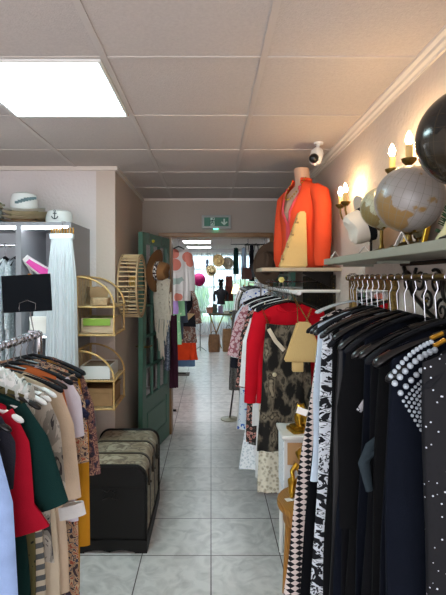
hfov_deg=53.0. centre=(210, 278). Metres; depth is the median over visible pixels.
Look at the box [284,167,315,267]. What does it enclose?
bust
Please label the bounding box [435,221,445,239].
bell
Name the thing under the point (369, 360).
hanger
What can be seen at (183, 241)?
diffuser
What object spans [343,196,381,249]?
felt hat
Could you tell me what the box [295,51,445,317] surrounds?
wall
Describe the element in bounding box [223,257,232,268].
straw hat
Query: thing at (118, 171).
trim
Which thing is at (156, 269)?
felt hat
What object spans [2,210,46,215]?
straw hat
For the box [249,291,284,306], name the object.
hanger
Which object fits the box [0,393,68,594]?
jacket
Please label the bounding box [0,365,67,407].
blouse
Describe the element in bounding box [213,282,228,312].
bust
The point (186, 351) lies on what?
skirt
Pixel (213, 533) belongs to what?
floor
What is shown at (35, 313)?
shoe box
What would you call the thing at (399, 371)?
hanger
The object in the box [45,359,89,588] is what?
cardigan
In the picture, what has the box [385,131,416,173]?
wall sconce
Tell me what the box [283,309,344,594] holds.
dress
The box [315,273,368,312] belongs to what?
hanger
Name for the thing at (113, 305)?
wall shelf
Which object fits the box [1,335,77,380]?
hanger
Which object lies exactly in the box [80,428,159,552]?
trunk
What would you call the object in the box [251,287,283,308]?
hanger
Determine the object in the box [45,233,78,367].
skirt
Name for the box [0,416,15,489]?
jumper
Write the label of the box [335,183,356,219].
wall sconce
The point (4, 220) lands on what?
straw hat
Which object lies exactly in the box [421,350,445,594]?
dress
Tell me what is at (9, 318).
dress
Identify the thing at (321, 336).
hanger
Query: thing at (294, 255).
bag
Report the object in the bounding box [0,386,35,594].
blouse
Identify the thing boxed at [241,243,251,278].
handbag
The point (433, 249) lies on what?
wall shelf
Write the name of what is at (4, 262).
dress
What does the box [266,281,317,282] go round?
hook rail
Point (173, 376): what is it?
scarf
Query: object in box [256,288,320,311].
hanger
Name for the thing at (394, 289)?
gilt mirror
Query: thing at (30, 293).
sign board
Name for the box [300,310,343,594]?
dress
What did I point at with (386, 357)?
hanger
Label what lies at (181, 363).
skirt
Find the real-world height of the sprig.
0.118 m
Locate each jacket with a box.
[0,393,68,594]
[191,291,201,342]
[230,302,245,394]
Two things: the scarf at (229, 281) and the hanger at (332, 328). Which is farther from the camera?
the scarf at (229, 281)
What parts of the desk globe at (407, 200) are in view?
meridian arm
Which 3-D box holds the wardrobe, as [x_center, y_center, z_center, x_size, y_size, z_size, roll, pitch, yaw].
[-1.438,0.618,3.083,1.084,1.965,0.445,0,0,0]
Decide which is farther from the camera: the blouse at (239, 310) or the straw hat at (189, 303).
the straw hat at (189, 303)
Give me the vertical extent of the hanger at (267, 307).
0.129 m
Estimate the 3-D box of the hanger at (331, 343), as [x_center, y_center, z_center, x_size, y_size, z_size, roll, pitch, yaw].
[0.575,0.102,1.430,0.403,0.238,0.025,0,0,3]
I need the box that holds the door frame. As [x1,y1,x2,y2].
[158,233,272,433]
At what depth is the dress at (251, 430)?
3.00 m
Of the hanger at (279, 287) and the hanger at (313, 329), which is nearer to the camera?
the hanger at (313, 329)
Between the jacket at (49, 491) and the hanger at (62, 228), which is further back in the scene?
the hanger at (62, 228)
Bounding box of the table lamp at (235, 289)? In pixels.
[232,284,238,293]
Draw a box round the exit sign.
[202,215,230,228]
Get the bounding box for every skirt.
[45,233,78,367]
[178,343,197,359]
[178,360,194,366]
[239,426,255,469]
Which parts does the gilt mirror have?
glass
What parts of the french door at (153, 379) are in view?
glass, panel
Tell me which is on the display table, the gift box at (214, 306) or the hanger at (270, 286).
the gift box at (214, 306)
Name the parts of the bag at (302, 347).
woven panel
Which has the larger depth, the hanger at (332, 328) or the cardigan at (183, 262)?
the cardigan at (183, 262)
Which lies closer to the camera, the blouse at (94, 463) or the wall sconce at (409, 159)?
the wall sconce at (409, 159)
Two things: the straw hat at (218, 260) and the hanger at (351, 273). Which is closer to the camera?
the hanger at (351, 273)
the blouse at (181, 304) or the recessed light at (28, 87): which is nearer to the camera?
the recessed light at (28, 87)
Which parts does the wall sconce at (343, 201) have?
bulb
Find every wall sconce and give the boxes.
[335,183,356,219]
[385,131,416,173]
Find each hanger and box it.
[0,337,72,384]
[0,341,63,392]
[0,409,23,422]
[0,424,11,432]
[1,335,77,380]
[1,339,67,388]
[7,393,40,409]
[10,333,81,378]
[15,332,85,375]
[27,382,56,397]
[34,390,51,401]
[35,395,46,404]
[50,221,74,233]
[245,286,276,304]
[248,296,280,305]
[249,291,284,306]
[250,287,278,307]
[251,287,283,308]
[252,288,283,308]
[253,293,283,309]
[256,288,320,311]
[263,289,317,309]
[306,275,359,332]
[310,275,365,333]
[314,274,368,335]
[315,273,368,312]
[316,273,378,313]
[316,274,376,332]
[319,274,383,338]
[323,274,405,334]
[327,274,402,347]
[332,274,404,340]
[338,273,423,350]
[344,273,432,352]
[351,273,442,358]
[358,272,445,358]
[365,273,445,364]
[373,330,445,367]
[385,362,412,381]
[423,372,444,388]
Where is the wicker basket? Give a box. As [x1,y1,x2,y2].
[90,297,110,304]
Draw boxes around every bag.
[208,331,219,351]
[222,325,230,351]
[279,211,306,267]
[284,293,316,371]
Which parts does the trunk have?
handle plate, panel, edge trim, edge trim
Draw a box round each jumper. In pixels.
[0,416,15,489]
[180,301,187,338]
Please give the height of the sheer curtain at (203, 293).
2.250 m
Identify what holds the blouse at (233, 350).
hanging from the hanger at (274, 296)
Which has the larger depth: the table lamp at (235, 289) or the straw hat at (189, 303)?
the table lamp at (235, 289)
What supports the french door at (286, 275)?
attached to the door frame
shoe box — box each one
[29,316,45,333]
[33,311,45,315]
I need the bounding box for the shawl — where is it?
[229,310,239,390]
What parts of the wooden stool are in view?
seat, leg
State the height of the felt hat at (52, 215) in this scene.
0.102 m
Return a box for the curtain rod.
[192,252,256,252]
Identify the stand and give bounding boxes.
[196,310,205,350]
[221,390,236,421]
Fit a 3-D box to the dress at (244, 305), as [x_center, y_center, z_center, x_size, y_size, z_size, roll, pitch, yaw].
[0.475,0.672,3.560,0.638,1.046,0.052,0,0,3]
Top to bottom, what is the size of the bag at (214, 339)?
0.464 m
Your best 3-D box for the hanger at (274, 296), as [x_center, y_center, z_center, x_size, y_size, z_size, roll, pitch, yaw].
[0.475,0.132,3.360,0.402,0.149,0.020,0,0,3]
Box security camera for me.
[309,141,323,165]
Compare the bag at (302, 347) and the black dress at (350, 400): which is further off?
the bag at (302, 347)
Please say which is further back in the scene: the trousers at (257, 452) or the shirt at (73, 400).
the trousers at (257, 452)
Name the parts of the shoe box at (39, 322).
lid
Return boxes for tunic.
[14,372,59,594]
[341,319,420,594]
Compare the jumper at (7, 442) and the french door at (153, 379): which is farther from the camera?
the french door at (153, 379)
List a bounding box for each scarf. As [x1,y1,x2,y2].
[0,366,35,414]
[169,315,177,387]
[225,276,232,300]
[249,245,253,280]
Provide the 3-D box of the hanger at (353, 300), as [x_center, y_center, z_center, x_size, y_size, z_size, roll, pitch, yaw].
[0.575,0.059,1.800,0.301,0.164,0.014,0,0,0]
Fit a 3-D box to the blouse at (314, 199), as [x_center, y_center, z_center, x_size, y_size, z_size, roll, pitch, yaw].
[0.600,-0.363,2.949,0.268,0.582,0.534,0,0,-28]
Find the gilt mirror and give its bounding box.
[349,280,397,309]
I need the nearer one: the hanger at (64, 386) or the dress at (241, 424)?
the hanger at (64, 386)
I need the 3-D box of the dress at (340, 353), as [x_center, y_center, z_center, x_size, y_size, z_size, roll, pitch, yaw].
[0.575,0.691,1.429,0.418,1.143,0.045,0,0,4]
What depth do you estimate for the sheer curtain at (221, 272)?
12.34 m
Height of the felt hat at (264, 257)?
0.386 m
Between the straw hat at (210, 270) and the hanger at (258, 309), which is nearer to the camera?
the hanger at (258, 309)
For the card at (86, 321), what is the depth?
2.97 m
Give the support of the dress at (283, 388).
hanging from the hanger at (267, 307)
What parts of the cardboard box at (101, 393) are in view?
lid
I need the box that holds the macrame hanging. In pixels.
[153,278,171,359]
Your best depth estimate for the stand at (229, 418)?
5.08 m
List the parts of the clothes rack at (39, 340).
post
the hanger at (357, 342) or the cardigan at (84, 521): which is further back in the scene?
the cardigan at (84, 521)
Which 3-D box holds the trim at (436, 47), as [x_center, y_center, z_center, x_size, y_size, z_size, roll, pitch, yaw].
[0.782,-0.804,1.550,0.035,0.052,6.100,0,0,0]
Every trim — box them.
[0,166,114,170]
[114,166,143,201]
[144,198,277,200]
[310,25,445,179]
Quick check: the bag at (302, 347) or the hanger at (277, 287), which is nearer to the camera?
the bag at (302, 347)
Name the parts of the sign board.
wire stem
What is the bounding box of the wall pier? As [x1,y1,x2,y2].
[96,171,141,440]
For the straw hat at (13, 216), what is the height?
0.060 m
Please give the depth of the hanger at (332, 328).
1.48 m
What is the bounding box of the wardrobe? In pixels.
[0,222,89,382]
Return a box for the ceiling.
[0,0,445,248]
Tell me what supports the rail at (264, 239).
hanging from the ceiling
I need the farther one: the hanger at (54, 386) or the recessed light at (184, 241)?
the recessed light at (184, 241)
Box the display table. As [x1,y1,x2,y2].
[208,313,231,347]
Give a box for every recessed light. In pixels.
[0,59,128,116]
[182,240,210,242]
[186,246,210,247]
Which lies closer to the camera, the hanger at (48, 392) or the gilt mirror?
the hanger at (48, 392)
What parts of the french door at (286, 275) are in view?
glass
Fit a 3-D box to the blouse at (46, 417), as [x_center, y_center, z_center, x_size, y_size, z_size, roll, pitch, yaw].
[-0.750,0.627,1.480,0.541,0.614,0.046,0,0,1]
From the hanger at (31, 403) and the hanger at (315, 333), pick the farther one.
the hanger at (315, 333)
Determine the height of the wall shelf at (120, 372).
0.404 m
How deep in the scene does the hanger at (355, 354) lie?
1.19 m
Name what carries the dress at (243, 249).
hanging from the hanger
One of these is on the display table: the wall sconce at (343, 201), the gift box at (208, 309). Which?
the gift box at (208, 309)
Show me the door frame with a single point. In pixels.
(171, 236)
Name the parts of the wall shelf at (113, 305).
shelf, shelf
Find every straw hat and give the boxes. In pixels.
[0,219,45,221]
[1,214,45,219]
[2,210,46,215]
[186,295,192,312]
[206,265,215,275]
[213,254,223,266]
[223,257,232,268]
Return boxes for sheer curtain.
[192,253,211,334]
[212,253,262,334]
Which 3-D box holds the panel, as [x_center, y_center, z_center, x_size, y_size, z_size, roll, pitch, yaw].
[0.789,0.338,3.330,0.020,0.725,0.940,0,0,0]
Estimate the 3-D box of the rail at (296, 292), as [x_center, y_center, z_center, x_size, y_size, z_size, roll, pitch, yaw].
[0.631,0.075,3.120,0.336,0.025,1.420,0,0,0]
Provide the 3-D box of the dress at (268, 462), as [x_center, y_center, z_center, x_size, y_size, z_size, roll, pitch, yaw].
[0.435,0.963,2.785,0.295,0.725,0.038,0,0,0]
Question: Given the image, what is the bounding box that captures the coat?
[233,248,238,273]
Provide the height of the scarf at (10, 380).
0.174 m
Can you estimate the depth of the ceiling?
1.83 m
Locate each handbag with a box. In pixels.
[183,306,195,326]
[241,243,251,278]
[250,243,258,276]
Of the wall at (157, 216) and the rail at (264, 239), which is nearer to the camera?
the wall at (157, 216)
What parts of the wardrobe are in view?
hanging rail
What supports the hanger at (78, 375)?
hanging from the clothes rack at (39, 340)
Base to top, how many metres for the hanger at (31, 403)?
0.184 m
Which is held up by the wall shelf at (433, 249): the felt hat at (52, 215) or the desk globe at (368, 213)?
the desk globe at (368, 213)
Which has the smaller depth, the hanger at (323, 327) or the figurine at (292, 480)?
the hanger at (323, 327)
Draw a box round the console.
[400,259,445,319]
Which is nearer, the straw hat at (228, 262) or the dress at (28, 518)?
the dress at (28, 518)
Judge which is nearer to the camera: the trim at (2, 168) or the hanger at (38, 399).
the hanger at (38, 399)
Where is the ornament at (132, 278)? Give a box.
[129,277,134,285]
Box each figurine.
[286,403,306,433]
[288,447,301,497]
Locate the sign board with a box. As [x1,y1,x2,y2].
[1,273,51,332]
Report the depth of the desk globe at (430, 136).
1.12 m
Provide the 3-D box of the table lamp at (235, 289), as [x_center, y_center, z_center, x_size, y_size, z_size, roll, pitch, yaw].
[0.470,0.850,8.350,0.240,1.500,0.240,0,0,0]
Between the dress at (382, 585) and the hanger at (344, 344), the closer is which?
the dress at (382, 585)
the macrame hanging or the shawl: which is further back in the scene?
the shawl
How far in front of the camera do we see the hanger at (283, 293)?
2.93 m
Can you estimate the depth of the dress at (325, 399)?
1.58 m
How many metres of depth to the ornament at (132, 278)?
3.53 m
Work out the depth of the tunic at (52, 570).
1.53 m
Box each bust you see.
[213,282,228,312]
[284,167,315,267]
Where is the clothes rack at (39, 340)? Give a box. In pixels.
[0,331,42,354]
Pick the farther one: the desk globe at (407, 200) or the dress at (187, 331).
the dress at (187, 331)
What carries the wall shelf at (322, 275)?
attached to the wall at (362, 164)
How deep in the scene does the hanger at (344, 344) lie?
1.31 m
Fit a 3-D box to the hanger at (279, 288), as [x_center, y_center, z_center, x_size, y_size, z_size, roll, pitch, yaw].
[0.475,0.132,3.010,0.402,0.149,0.021,0,0,-1]
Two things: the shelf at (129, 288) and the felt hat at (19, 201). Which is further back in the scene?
the shelf at (129, 288)
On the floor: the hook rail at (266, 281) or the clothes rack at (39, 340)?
the clothes rack at (39, 340)
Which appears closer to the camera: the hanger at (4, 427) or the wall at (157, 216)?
the hanger at (4, 427)
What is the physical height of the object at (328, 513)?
1.093 m
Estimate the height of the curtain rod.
0.040 m
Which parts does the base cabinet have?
panel, leg, drawer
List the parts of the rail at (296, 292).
rail, wall arm, wall arm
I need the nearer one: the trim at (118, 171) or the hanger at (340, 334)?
the hanger at (340, 334)
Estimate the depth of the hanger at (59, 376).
1.70 m
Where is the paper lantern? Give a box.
[195,273,204,285]
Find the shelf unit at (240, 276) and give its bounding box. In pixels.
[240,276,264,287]
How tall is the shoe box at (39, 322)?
0.110 m
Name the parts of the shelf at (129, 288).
cross shelf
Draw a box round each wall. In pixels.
[0,171,95,421]
[142,201,276,238]
[189,249,267,335]
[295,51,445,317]
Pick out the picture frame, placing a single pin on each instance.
(419, 236)
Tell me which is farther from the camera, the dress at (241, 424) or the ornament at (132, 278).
the ornament at (132, 278)
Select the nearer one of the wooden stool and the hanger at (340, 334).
the hanger at (340, 334)
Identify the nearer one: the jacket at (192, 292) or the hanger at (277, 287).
the hanger at (277, 287)
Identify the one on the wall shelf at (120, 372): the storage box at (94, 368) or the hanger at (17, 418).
the storage box at (94, 368)
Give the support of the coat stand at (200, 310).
on the floor
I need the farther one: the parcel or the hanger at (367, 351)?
the parcel
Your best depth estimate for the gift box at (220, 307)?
10.38 m
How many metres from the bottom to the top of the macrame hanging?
0.722 m
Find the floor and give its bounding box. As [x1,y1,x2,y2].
[79,336,283,594]
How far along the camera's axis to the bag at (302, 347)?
2.42 m
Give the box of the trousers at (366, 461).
[358,326,445,594]
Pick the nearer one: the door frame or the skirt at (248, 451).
the skirt at (248, 451)
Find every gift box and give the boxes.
[206,307,210,312]
[212,304,216,313]
[218,305,222,312]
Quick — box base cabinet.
[276,423,303,552]
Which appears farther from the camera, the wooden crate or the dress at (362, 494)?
the wooden crate
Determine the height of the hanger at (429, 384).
0.231 m
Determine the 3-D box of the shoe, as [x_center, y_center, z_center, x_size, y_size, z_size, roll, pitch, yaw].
[-1.078,-0.075,2.926,0.268,0.166,0.108,0,0,-6]
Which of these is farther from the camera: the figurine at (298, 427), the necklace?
the necklace
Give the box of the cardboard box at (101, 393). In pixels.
[87,379,120,405]
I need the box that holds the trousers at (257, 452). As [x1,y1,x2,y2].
[255,426,258,477]
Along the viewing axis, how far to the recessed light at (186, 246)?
11.30 m
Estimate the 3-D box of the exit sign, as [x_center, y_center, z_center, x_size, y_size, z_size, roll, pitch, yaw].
[0.055,-0.584,4.587,0.300,0.143,0.056,0,0,0]
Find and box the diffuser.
[183,241,209,242]
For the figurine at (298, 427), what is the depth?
2.47 m
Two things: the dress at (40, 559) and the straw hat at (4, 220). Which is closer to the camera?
the dress at (40, 559)
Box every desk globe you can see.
[360,188,386,250]
[374,165,445,247]
[415,94,445,238]
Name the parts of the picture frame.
glass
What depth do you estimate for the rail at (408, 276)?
1.33 m
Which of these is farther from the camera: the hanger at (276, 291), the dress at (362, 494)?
the hanger at (276, 291)
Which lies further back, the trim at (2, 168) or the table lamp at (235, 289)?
the table lamp at (235, 289)
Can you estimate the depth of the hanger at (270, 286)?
3.56 m
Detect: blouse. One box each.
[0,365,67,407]
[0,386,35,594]
[11,356,100,475]
[34,386,65,562]
[173,301,184,344]
[227,300,260,357]
[232,304,246,330]
[239,288,267,306]
[239,318,258,425]
[244,303,324,403]
[274,177,331,267]
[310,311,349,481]
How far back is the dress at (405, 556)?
0.94 m
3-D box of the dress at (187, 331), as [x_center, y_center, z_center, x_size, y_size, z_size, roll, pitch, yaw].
[-0.570,0.517,6.601,0.778,0.845,0.068,0,0,0]
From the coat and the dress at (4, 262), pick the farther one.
the coat
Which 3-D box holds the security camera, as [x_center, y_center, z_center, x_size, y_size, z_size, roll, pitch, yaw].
[0.631,-0.757,2.692,0.078,0.146,0.130,0,0,36]
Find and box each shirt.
[0,454,17,594]
[18,370,85,594]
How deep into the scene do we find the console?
1.60 m
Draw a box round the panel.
[303,275,335,314]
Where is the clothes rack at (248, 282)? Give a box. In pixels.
[248,282,261,295]
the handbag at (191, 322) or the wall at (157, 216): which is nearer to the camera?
the wall at (157, 216)
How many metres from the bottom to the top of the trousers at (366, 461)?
1.093 m
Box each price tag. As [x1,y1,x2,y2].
[285,497,294,501]
[296,407,307,415]
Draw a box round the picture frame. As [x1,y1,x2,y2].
[402,226,430,241]
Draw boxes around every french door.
[135,232,168,443]
[273,239,294,299]
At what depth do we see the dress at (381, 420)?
1.08 m
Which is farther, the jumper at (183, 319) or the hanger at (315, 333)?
the jumper at (183, 319)
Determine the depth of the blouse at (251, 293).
6.28 m
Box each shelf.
[76,275,124,335]
[78,343,124,410]
[116,254,146,317]
[256,268,341,286]
[324,238,445,266]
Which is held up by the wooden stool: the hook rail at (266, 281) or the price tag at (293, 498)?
the price tag at (293, 498)
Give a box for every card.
[83,318,109,325]
[394,231,409,246]
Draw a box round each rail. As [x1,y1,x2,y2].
[244,239,264,245]
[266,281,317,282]
[266,286,340,294]
[345,274,445,280]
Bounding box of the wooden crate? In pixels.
[81,315,120,332]
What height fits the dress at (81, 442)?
1.145 m
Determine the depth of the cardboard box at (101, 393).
2.98 m
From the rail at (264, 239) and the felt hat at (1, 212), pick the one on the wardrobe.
the felt hat at (1, 212)
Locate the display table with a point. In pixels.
(209, 314)
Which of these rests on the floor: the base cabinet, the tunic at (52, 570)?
the base cabinet
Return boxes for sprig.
[435,205,445,232]
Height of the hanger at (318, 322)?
0.231 m
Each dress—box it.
[0,258,6,360]
[0,359,89,594]
[0,403,49,536]
[4,259,15,359]
[35,530,45,594]
[164,269,169,370]
[182,293,198,342]
[231,305,244,428]
[236,302,288,442]
[237,300,263,429]
[241,248,246,272]
[257,308,311,451]
[257,404,278,492]
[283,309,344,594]
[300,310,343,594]
[310,312,385,594]
[329,316,396,594]
[333,318,416,594]
[355,323,445,594]
[371,329,441,594]
[379,331,437,594]
[385,331,445,594]
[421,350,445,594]
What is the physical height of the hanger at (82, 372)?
0.185 m
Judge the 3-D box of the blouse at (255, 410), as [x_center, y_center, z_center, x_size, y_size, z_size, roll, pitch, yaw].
[0.475,0.562,2.850,0.589,0.746,0.052,0,0,3]
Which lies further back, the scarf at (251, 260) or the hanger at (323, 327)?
the scarf at (251, 260)
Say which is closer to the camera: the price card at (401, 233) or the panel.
the price card at (401, 233)
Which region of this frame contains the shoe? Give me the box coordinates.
[23,255,47,273]
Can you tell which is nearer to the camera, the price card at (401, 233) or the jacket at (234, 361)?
the price card at (401, 233)
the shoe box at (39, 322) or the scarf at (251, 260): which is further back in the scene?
the scarf at (251, 260)
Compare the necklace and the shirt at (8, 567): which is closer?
the shirt at (8, 567)
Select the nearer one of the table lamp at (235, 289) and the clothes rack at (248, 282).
the clothes rack at (248, 282)
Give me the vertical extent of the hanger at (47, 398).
0.184 m
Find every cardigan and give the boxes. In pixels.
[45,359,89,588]
[173,249,194,300]
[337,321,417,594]
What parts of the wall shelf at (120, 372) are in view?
shelf, shelf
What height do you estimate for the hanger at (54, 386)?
0.185 m
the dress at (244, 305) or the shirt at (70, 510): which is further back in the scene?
the dress at (244, 305)
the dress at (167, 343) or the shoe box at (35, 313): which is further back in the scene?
the dress at (167, 343)
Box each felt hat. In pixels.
[0,210,3,221]
[2,192,44,211]
[46,210,72,222]
[146,249,169,291]
[253,242,279,284]
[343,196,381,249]
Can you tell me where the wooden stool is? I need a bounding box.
[277,487,295,592]
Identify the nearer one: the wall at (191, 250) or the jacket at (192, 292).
the jacket at (192, 292)
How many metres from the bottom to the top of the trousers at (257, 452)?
1.116 m
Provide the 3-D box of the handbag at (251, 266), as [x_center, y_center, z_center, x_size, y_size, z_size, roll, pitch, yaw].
[0.500,-0.209,4.950,0.147,0.378,0.070,0,0,8]
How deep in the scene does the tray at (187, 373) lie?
7.43 m
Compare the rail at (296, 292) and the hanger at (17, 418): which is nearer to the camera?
the hanger at (17, 418)
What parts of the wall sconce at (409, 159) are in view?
bulb, bulb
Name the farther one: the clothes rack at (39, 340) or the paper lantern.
the paper lantern
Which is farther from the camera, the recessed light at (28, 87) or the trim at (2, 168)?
the trim at (2, 168)
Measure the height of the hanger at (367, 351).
0.219 m
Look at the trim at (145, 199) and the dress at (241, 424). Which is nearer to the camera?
the dress at (241, 424)
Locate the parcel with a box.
[86,286,107,303]
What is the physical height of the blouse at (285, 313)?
0.616 m
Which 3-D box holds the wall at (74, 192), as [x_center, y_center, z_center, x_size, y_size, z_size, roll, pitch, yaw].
[-1.475,0.385,3.380,1.250,2.430,0.140,0,0,0]
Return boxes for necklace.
[285,177,305,200]
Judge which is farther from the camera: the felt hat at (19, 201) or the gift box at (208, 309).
the gift box at (208, 309)

